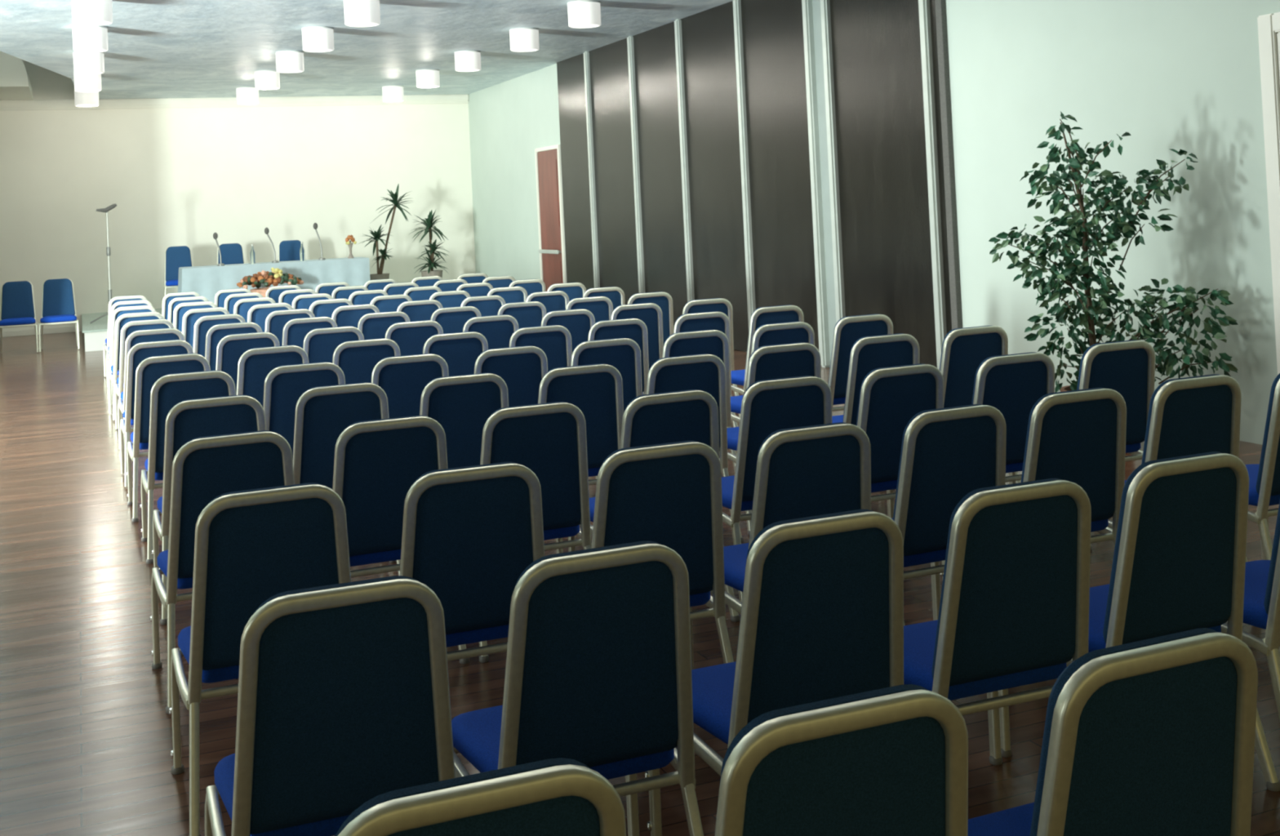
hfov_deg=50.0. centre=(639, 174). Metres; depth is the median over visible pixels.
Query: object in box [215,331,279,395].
chair
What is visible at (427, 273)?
pot
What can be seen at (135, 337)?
chair
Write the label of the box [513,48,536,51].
diffuser
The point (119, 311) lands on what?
chair
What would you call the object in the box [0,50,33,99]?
trim
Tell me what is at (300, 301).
chair
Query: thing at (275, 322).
chair
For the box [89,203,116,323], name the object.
microphone stand
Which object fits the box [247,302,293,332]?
chair
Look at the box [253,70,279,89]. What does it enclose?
ceiling lamp
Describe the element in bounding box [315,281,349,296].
chair
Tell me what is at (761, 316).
chair
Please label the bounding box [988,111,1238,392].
potted ficus
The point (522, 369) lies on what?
chair
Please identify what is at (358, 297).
chair
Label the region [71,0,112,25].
ceiling lamp
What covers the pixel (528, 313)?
chair
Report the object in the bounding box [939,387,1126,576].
chair
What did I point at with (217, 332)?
chair
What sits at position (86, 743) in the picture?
floor
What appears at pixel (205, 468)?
chair
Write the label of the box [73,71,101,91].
ceiling lamp
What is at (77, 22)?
diffuser
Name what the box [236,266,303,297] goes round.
flower arrangement
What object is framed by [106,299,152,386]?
chair
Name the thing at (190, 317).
chair
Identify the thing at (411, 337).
chair
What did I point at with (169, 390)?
chair
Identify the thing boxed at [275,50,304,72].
ceiling lamp
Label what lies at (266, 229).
table microphone
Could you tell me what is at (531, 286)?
chair
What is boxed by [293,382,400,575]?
chair
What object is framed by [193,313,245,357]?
chair
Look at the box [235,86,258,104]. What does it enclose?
ceiling lamp
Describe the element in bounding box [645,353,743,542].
chair
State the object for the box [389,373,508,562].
chair
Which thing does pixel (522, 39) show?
ceiling lamp
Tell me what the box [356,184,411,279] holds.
dracaena
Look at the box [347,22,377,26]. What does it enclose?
diffuser
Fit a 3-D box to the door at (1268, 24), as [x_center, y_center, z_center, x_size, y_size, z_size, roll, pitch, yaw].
[4.229,0.341,8.032,0.100,2.740,1.340,-2,-1,-22]
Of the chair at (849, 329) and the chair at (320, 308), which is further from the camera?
the chair at (320, 308)
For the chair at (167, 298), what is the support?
on the floor
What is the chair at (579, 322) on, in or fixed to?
on the floor
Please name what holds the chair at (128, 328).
on the floor
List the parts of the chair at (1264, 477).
seat, seat frame, leg, leg, backrest, frame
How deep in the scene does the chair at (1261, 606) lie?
4.00 m
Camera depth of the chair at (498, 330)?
10.13 m
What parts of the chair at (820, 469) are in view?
leg, seat frame, seat, backrest, frame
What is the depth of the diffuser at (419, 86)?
21.53 m
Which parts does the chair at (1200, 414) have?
seat frame, backrest, frame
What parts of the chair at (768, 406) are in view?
seat frame, leg, seat, frame, backrest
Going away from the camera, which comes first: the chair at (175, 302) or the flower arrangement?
the chair at (175, 302)
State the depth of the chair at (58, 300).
20.29 m
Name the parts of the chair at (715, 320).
backrest, frame, leg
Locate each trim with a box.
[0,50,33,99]
[0,93,469,111]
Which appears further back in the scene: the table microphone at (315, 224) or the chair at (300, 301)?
the table microphone at (315, 224)
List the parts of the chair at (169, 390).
leg, leg, seat frame, seat, frame, backrest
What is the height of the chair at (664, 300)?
0.955 m
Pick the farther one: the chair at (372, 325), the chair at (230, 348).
the chair at (372, 325)
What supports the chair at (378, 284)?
on the floor
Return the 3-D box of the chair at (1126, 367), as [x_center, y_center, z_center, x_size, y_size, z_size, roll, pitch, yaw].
[2.230,1.299,6.865,0.557,0.963,0.606,-2,-1,-21]
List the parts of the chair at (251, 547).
leg, leg, seat frame, seat, frame, backrest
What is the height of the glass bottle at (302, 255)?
0.320 m
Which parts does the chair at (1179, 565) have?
leg, seat frame, seat, backrest, frame, leg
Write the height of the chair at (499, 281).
0.955 m
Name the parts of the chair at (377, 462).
seat frame, seat, backrest, frame, leg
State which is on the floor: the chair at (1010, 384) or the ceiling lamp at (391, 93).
the chair at (1010, 384)
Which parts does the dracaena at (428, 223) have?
stem, stem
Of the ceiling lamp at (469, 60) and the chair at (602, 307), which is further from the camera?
the ceiling lamp at (469, 60)
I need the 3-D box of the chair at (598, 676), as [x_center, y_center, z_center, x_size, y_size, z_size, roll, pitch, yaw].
[-0.172,1.335,3.331,0.557,0.963,0.606,-2,-1,-22]
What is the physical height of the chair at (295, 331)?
0.955 m
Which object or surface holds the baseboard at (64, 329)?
attached to the wall at (174, 176)
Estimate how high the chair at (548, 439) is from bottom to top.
0.963 m
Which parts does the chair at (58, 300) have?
leg, leg, seat, seat frame, backrest, frame, leg, leg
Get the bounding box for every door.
[534,144,566,291]
[1257,11,1279,374]
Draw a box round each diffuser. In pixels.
[75,20,109,24]
[76,48,105,52]
[76,71,101,73]
[78,89,98,91]
[257,87,276,88]
[279,70,302,72]
[306,48,331,51]
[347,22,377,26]
[418,85,436,87]
[457,69,479,71]
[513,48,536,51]
[571,24,598,27]
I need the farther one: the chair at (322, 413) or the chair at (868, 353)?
the chair at (868, 353)
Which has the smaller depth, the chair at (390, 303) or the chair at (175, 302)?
the chair at (390, 303)
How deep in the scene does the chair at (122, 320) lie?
12.45 m
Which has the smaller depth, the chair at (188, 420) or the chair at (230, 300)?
the chair at (188, 420)
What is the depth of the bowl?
21.69 m
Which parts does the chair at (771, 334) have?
seat frame, seat, backrest, frame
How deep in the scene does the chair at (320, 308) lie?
13.13 m
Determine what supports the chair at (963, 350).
on the floor
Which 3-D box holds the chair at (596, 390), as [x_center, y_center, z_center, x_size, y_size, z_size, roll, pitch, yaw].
[-0.368,1.422,6.917,0.557,0.963,0.606,-2,-1,-22]
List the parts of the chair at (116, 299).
leg, backrest, frame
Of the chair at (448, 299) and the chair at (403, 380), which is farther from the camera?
the chair at (448, 299)
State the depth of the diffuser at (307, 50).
16.25 m
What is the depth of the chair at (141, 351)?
9.24 m
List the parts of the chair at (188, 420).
leg, seat frame, seat, leg, frame, backrest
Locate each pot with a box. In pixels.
[369,273,389,279]
[420,270,442,278]
[1060,385,1071,391]
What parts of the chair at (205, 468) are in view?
leg, leg, seat frame, seat, frame, backrest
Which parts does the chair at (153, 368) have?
leg, leg, seat frame, seat, backrest, frame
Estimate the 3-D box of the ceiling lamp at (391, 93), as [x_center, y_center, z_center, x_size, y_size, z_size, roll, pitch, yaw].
[-4.302,-1.405,23.902,0.370,0.262,0.370,-2,-1,-22]
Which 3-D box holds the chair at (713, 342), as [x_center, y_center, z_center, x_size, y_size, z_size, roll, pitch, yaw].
[0.252,1.426,8.425,0.557,0.963,0.606,-2,-1,-22]
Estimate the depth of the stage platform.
19.72 m
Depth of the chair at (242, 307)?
13.98 m
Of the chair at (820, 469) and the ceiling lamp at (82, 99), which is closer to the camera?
the chair at (820, 469)
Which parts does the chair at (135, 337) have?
leg, seat frame, leg, frame, backrest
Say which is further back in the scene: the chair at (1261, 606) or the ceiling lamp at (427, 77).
the ceiling lamp at (427, 77)
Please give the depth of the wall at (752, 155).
14.74 m
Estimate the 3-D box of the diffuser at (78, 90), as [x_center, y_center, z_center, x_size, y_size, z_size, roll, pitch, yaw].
[-7.896,-1.207,19.634,0.336,0.006,0.336,-2,-1,-22]
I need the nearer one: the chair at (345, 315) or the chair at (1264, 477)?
the chair at (1264, 477)
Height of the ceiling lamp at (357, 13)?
0.262 m
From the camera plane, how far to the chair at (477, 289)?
14.90 m
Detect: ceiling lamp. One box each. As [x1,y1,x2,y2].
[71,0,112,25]
[71,25,107,52]
[72,51,104,74]
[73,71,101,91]
[74,89,98,106]
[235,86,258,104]
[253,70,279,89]
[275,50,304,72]
[301,26,333,52]
[343,0,380,26]
[382,84,404,102]
[415,68,439,88]
[453,49,480,71]
[509,27,539,52]
[567,0,600,27]
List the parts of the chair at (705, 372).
backrest, frame, leg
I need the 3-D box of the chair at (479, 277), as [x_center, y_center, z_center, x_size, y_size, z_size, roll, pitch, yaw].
[-2.182,1.732,17.474,0.540,0.955,0.594,-2,-1,-23]
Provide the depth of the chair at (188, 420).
6.09 m
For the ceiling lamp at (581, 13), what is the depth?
15.00 m
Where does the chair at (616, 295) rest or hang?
on the floor
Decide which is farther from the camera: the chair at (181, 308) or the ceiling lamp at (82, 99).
the ceiling lamp at (82, 99)
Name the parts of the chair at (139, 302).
leg, backrest, frame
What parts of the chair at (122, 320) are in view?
leg, seat frame, seat, leg, backrest, frame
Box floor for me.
[0,331,1279,835]
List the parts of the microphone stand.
leg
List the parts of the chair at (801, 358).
seat frame, seat, leg, backrest, frame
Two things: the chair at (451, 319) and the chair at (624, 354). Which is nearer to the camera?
the chair at (624, 354)
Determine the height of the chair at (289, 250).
1.080 m
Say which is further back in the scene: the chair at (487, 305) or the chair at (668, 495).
the chair at (487, 305)
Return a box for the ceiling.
[0,0,733,98]
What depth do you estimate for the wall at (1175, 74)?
10.15 m
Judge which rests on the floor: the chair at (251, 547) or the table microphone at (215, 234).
the chair at (251, 547)
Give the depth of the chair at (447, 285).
15.93 m
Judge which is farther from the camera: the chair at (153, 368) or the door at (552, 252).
the door at (552, 252)
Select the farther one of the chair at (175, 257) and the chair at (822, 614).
the chair at (175, 257)
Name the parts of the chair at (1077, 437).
backrest, frame, seat, seat frame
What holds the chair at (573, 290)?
on the floor
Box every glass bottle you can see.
[249,244,255,263]
[299,241,305,261]
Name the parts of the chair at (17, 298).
leg, seat, backrest, frame, seat frame, leg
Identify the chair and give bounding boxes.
[0,280,39,351]
[38,278,79,351]
[103,294,146,376]
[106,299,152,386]
[107,305,156,404]
[108,311,164,420]
[114,318,174,429]
[117,328,184,455]
[120,339,193,486]
[125,353,210,522]
[139,369,235,564]
[149,430,294,714]
[151,395,266,624]
[161,291,199,319]
[164,245,192,295]
[168,295,208,324]
[168,482,351,835]
[173,301,217,332]
[182,306,229,349]
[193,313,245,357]
[204,321,262,370]
[204,575,455,835]
[214,288,250,307]
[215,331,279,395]
[217,243,244,264]
[224,292,262,313]
[233,297,275,322]
[236,345,308,406]
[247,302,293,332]
[262,361,345,460]
[265,284,300,302]
[265,308,315,346]
[278,240,301,261]
[278,288,316,306]
[282,316,337,348]
[292,293,333,310]
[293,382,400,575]
[302,325,364,363]
[309,297,353,318]
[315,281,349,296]
[331,285,368,299]
[331,303,379,328]
[332,337,400,383]
[332,415,469,664]
[335,757,626,835]
[348,289,388,305]
[357,311,409,339]
[364,279,397,290]
[369,293,412,312]
[371,353,448,417]
[383,281,418,294]
[385,320,443,355]
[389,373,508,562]
[396,299,442,321]
[400,462,544,661]
[404,285,441,300]
[411,275,443,286]
[422,331,488,376]
[429,290,470,307]
[431,306,481,333]
[433,279,467,291]
[451,541,703,835]
[456,282,493,296]
[457,272,488,283]
[460,294,505,316]
[462,314,518,349]
[474,345,547,406]
[479,401,591,662]
[482,275,515,288]
[487,286,527,303]
[497,301,546,328]
[509,279,546,297]
[509,324,572,371]
[525,290,568,313]
[537,363,623,486]
[541,308,595,353]
[546,282,586,301]
[565,296,613,322]
[568,389,740,622]
[570,337,642,412]
[582,286,625,310]
[587,318,648,395]
[591,440,733,663]
[610,302,663,369]
[627,291,673,344]
[643,311,737,426]
[644,509,903,835]
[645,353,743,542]
[662,329,736,471]
[682,297,740,417]
[689,422,871,669]
[715,684,968,835]
[719,342,821,535]
[721,375,831,602]
[730,321,814,422]
[731,304,804,395]
[827,314,893,411]
[831,333,919,425]
[856,363,943,518]
[891,404,1006,626]
[903,478,1091,765]
[939,324,1020,483]
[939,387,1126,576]
[968,627,1257,835]
[971,351,1054,482]
[998,451,1279,791]
[1008,339,1155,550]
[1107,373,1247,562]
[1221,501,1279,719]
[1244,373,1279,559]
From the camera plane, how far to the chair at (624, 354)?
7.95 m
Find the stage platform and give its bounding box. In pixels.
[81,308,161,351]
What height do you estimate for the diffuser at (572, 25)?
0.006 m
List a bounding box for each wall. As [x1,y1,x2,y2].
[0,59,475,331]
[468,0,1279,444]
[556,0,962,369]
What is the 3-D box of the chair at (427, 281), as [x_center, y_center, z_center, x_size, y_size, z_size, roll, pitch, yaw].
[-2.717,1.753,17.254,0.540,0.955,0.594,-2,-1,-22]
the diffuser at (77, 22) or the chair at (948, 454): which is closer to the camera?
the chair at (948, 454)
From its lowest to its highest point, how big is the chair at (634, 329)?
0.963 m
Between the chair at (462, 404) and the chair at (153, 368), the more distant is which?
the chair at (153, 368)
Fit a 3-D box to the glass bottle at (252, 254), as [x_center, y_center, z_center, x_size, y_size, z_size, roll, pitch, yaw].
[-6.356,1.308,22.518,0.084,0.320,0.084,-2,-1,-22]
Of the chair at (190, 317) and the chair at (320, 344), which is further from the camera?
the chair at (190, 317)
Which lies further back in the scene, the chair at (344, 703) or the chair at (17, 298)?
the chair at (17, 298)
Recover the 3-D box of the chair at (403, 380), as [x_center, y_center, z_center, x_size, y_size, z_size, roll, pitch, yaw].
[-1.345,1.487,7.793,0.557,0.963,0.606,-2,-1,-22]
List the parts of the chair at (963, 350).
backrest, frame, leg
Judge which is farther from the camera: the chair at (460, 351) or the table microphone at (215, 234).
the table microphone at (215, 234)
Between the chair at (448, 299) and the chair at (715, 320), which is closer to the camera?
the chair at (715, 320)
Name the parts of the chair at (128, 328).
leg, seat frame, leg, backrest, frame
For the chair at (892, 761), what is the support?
on the floor
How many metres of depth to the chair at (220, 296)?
16.09 m
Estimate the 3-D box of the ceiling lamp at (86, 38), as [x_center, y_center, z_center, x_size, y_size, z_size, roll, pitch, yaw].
[-6.116,-1.507,15.271,0.370,0.262,0.370,-2,-1,-22]
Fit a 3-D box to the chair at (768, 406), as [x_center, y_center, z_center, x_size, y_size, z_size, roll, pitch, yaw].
[0.547,1.362,6.101,0.557,0.963,0.606,-2,-1,-21]
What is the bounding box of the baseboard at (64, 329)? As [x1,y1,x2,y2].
[2,325,75,337]
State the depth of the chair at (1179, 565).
3.83 m
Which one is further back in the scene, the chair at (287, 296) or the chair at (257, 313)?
the chair at (287, 296)
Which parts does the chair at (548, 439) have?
leg, backrest, frame, leg, seat, seat frame, leg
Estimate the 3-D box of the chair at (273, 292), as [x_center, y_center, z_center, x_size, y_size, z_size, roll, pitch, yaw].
[-4.322,1.814,16.595,0.540,0.955,0.594,-2,-1,-22]
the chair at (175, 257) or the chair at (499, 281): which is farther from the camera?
the chair at (175, 257)
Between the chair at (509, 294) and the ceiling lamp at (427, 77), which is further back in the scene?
the ceiling lamp at (427, 77)
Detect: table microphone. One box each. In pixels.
[213,232,224,266]
[264,227,279,262]
[313,222,325,260]
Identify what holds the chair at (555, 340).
on the floor
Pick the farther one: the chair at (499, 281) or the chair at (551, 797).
the chair at (499, 281)
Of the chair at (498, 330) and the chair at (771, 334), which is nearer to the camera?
the chair at (771, 334)
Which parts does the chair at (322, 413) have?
backrest, frame, leg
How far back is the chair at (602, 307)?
11.71 m
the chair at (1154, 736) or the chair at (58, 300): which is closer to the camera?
the chair at (1154, 736)
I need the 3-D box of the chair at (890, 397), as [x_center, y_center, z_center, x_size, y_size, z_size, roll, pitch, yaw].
[1.076,1.342,6.325,0.557,0.963,0.606,-2,-1,-23]
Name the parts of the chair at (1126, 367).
leg, backrest, frame, seat, seat frame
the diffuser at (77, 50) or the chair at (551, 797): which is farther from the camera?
the diffuser at (77, 50)
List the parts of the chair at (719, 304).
backrest, frame, leg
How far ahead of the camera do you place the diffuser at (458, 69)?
19.34 m
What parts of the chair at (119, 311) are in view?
leg, leg, backrest, frame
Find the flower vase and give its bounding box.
[345,235,356,258]
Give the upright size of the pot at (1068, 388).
0.370 m
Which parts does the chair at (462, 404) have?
backrest, frame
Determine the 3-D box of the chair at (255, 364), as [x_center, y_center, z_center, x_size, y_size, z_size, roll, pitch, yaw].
[-2.345,1.554,8.697,0.557,0.963,0.606,-2,-1,-23]
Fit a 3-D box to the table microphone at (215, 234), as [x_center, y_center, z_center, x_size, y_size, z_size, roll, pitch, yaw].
[-6.835,1.212,22.267,0.165,0.547,0.126,-2,-1,-22]
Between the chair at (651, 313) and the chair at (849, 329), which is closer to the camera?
the chair at (849, 329)
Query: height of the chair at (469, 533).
0.963 m
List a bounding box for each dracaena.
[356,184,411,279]
[409,209,450,278]
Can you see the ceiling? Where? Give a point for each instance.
(157, 48)
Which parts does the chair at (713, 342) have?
backrest, frame, leg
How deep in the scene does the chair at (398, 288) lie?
15.70 m
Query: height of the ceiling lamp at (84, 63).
0.262 m
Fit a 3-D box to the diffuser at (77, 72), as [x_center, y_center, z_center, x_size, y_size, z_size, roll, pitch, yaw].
[-6.992,-1.297,17.424,0.336,0.006,0.336,-2,-1,-22]
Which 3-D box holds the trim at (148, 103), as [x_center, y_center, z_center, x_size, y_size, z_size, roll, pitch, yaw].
[-9.058,-1.234,23.912,12.500,0.178,0.090,-2,-1,-22]
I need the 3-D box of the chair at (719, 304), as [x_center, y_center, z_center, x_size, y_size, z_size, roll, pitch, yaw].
[0.455,1.469,11.047,0.540,0.955,0.594,-2,-1,-21]
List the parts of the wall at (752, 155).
panel, post, panel, post, panel, post, panel, post, panel, post, filler panel, post, panel, post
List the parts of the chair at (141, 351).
leg, seat frame, leg, seat, backrest, frame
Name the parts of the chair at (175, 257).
seat frame, seat, backrest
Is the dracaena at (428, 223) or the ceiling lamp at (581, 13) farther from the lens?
the dracaena at (428, 223)
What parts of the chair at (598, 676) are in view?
seat, seat frame, backrest, frame, leg, leg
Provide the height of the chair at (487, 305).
0.955 m
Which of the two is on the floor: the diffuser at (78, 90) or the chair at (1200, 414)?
the chair at (1200, 414)
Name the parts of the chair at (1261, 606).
seat frame, seat, backrest, frame, leg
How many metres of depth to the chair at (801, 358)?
7.22 m
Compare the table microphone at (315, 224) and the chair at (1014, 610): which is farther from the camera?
the table microphone at (315, 224)
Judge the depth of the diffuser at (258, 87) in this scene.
20.57 m
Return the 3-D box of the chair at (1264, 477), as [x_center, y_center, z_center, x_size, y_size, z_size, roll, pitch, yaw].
[2.625,1.256,5.750,0.557,0.963,0.606,-2,-1,-23]
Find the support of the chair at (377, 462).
on the floor
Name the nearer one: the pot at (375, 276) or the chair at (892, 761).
the chair at (892, 761)
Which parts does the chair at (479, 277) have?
frame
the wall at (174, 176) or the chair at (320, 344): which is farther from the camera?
the wall at (174, 176)
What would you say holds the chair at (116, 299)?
on the floor
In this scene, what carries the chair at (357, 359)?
on the floor
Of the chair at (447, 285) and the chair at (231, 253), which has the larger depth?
the chair at (231, 253)
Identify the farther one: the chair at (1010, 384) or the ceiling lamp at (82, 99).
the ceiling lamp at (82, 99)
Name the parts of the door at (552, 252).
raised panel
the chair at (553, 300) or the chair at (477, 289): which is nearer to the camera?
the chair at (553, 300)
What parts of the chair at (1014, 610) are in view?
seat, leg, backrest, seat frame, frame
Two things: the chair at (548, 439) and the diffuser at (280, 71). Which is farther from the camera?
the diffuser at (280, 71)
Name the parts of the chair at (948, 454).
seat, seat frame, leg, backrest, frame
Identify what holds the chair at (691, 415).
on the floor
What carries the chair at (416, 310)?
on the floor
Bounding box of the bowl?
[249,287,270,297]
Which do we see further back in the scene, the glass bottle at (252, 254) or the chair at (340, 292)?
the glass bottle at (252, 254)
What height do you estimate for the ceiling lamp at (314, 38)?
0.262 m
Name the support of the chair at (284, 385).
on the floor
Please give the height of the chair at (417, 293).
0.955 m
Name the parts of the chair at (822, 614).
leg, seat frame, seat, backrest, frame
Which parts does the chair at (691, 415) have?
leg, seat frame, seat, backrest, frame, leg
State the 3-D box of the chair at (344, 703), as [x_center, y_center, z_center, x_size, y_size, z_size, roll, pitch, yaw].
[-0.702,1.356,3.132,0.557,0.963,0.606,-2,-1,-21]

